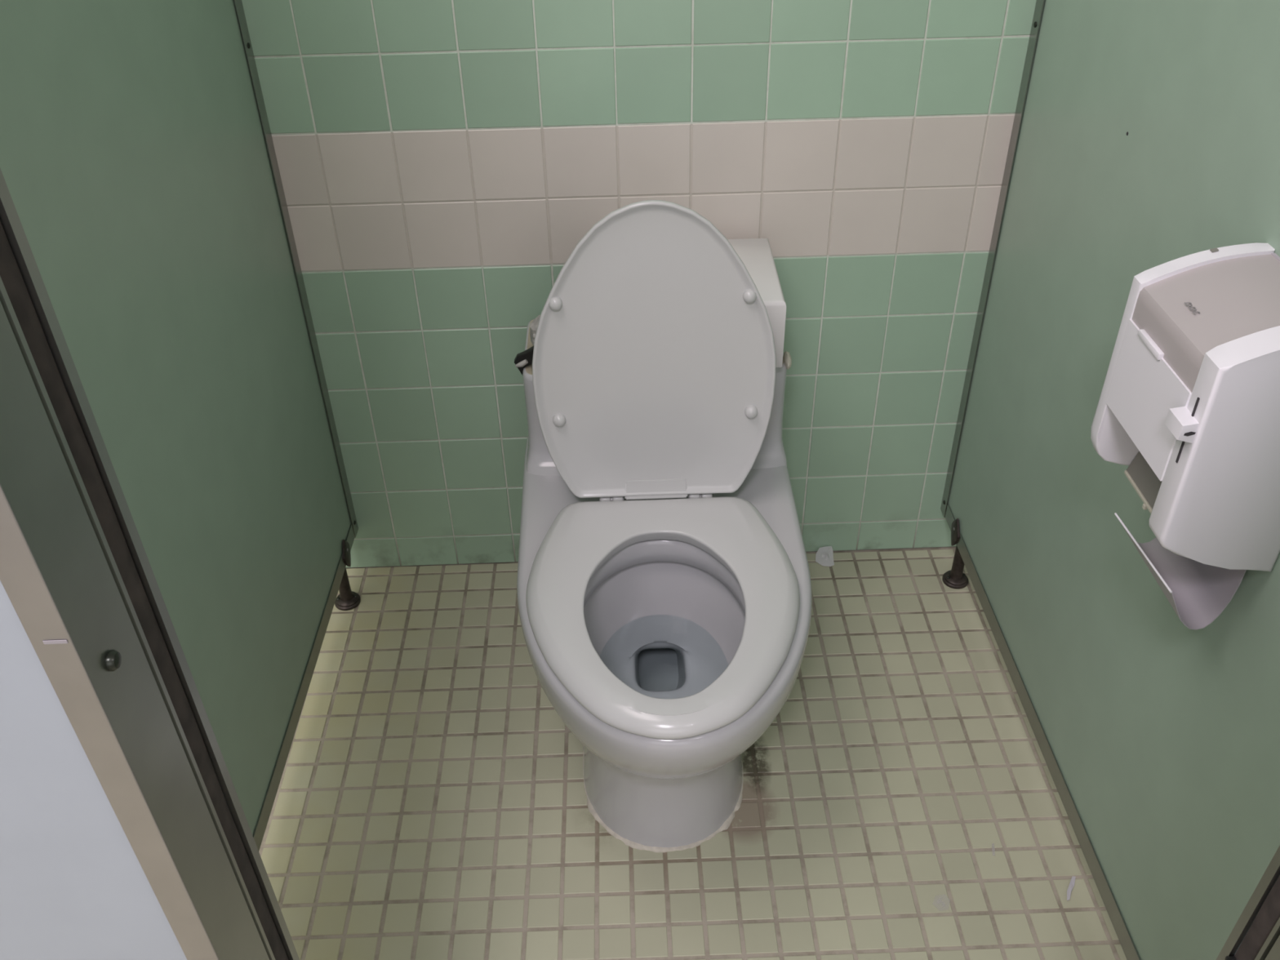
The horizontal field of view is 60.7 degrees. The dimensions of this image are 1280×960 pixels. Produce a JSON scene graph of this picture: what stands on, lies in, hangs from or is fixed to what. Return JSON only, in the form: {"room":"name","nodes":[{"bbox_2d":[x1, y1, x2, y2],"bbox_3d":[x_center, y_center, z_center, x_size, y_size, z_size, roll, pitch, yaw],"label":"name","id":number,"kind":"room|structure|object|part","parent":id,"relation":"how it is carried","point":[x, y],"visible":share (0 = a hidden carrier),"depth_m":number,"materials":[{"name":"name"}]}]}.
{"room":"public restroom stall","nodes":[
{"label":"public restroom stall","id":0,"kind":"room"},
{"bbox_2d":[241,0,1036,568],"bbox_3d":[-0.036,-0.849,1.361,3.900,2.500,0.002,-2,37,-1],"label":"wall","id":1,"kind":"structure","parent":0,"point":[442,164],"depth_m":1.67,"materials":[{"name":"green tile"}]},
{"bbox_2d":[258,546,1126,959],"bbox_3d":[0.042,1.163,0.759,3.902,0.001,3.420,-2,37,-1],"label":"floor","id":2,"kind":"structure","parent":0,"point":[902,801],"depth_m":1.65,"materials":[{"name":"beige tile"}]},
{"bbox_2d":[0,168,299,959],"bbox_3d":[-0.369,0.116,0.500,0.308,2.000,0.073,-2,37,-1],"label":"pilaster","id":3,"kind":"object","parent":2,"relation":"on","point":[126,833],"visible":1,"depth_m":0.47,"materials":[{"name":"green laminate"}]},
{"bbox_3d":[-0.373,0.116,0.499,0.302,2.000,0.066,-2,37,-1],"label":"panel","id":4,"kind":"part","parent":3,"relation":"part of","materials":[{"name":"white laminate"}]},
{"bbox_2d":[0,0,360,850],"bbox_3d":[-0.549,-0.184,1.071,0.047,1.800,1.224,-1,37,0],"label":"wall","id":5,"kind":"structure","parent":2,"relation":"on","point":[139,166],"depth_m":1.32,"materials":[{"name":"green metal"}]},
{"bbox_3d":[-0.534,0.452,1.531,0.030,0.032,1.194,-1,37,0],"label":"trim","id":6,"kind":"part","parent":5,"relation":"part of","materials":[{"name":"metal"}]},
{"bbox_2d":[514,200,812,853],"bbox_3d":[0.029,0.050,1.541,0.415,0.846,0.751,-2,37,-1],"label":"toilet","id":7,"kind":"object","parent":2,"relation":"on","point":[664,594],"visible":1,"depth_m":1.51,"materials":[{"name":"grey ceramic"}]},
{"bbox_3d":[-0.161,-0.180,1.635,0.055,0.056,0.012,-2,37,-1],"label":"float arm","id":8,"kind":"part","parent":7,"relation":"part of","materials":[{"name":"black plastic"}]},
{"bbox_3d":[0.019,-0.167,1.483,0.332,0.430,0.061,-2,37,-1],"label":"lid","id":9,"kind":"part","parent":7,"relation":"part of","materials":[{"name":"grey plastic"}]},
{"bbox_3d":[0.022,-0.132,1.724,0.408,0.171,0.240,-2,37,-1],"label":"tank","id":10,"kind":"part","parent":7,"relation":"part of","materials":[{"name":"grey ceramic"}]},
{"bbox_3d":[0.031,0.160,1.428,0.363,0.024,0.440,-2,37,-1],"label":"seat","id":11,"kind":"part","parent":7,"relation":"part of","materials":[{"name":"grey plastic"}]},
{"bbox_3d":[0.034,0.238,1.671,0.414,0.385,0.732,-2,37,-1],"label":"bowl","id":12,"kind":"part","parent":7,"relation":"part of","materials":[{"name":"grey ceramic"}]},
{"bbox_3d":[0.069,-0.258,1.643,0.272,0.126,0.214,-2,37,-1],"label":"tank lid","id":13,"kind":"part","parent":7,"relation":"part of","materials":[{"name":"white ceramic"}]},
{"bbox_2d":[815,546,834,566],"bbox_3d":[0.353,0.146,2.092,0.036,0.015,0.042,-2,37,-1],"label":"scrap","id":14,"kind":"object","parent":2,"relation":"on","point":[824,555],"visible":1,"depth_m":2.09,"materials":[{"name":"white paper"}]},
{"bbox_2d":[1066,875,1075,900],"bbox_3d":[0.603,0.570,1.529,0.007,0.004,0.044,19,41,25],"label":"tissue shred","id":15,"kind":"object","parent":2,"relation":"on","point":[1071,886],"visible":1,"depth_m":1.53,"materials":[{"name":"white paper"}]},
{"bbox_2d":[940,0,1279,959],"bbox_3d":[0.592,-0.222,1.091,0.047,1.800,1.224,-2,37,-1],"label":"wall","id":16,"kind":"structure","parent":2,"relation":"on","point":[1145,134],"depth_m":1.33,"materials":[{"name":"green metal"}]},
{"bbox_3d":[0.603,0.414,1.551,0.030,0.032,1.194,-2,37,-1],"label":"trim","id":17,"kind":"part","parent":16,"relation":"part of","materials":[{"name":"metal"}]},
{"bbox_2d":[1090,242,1279,630],"bbox_3d":[0.519,-0.032,1.037,0.131,0.338,0.178,-2,37,-1],"label":"dispenser","id":18,"kind":"object","parent":16,"relation":"attached to","point":[1189,399],"visible":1,"depth_m":0.97,"materials":[{"name":"white plastic"}]},
{"bbox_3d":[0.541,-0.036,1.044,0.068,0.160,0.127,-2,37,-1],"label":"guide plate","id":19,"kind":"part","parent":18,"relation":"part of","materials":[{"name":"grey metal"}]},
{"bbox_2d":[1114,512,1246,630],"bbox_3d":[0.539,0.072,1.104,0.083,0.091,0.154,-2,37,-1],"label":"tray","id":20,"kind":"object","parent":18,"relation":"on","point":[1198,591],"depth_m":1.10,"materials":[{"name":"white plastic"}]},
{"bbox_2d":[1184,302,1199,313],"bbox_3d":[0.485,-0.151,0.961,0.005,0.001,0.020,-2,37,-1],"label":"print","id":21,"kind":"object","parent":18,"relation":"on","point":[1189,307],"depth_m":0.96,"materials":[{"name":"grey"}]},
{"bbox_3d":[0.582,-0.073,1.018,0.003,0.239,0.129,-2,37,-1],"label":"plate","id":22,"kind":"part","parent":18,"relation":"part of","materials":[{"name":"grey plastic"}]},
{"bbox_2d":[1216,845,1279,959],"bbox_3d":[0.492,0.086,0.515,0.227,2.000,0.073,-2,37,-1],"label":"pilaster","id":23,"kind":"object","parent":2,"relation":"on","point":[1255,935],"visible":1,"depth_m":0.68,"materials":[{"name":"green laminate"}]}
]}

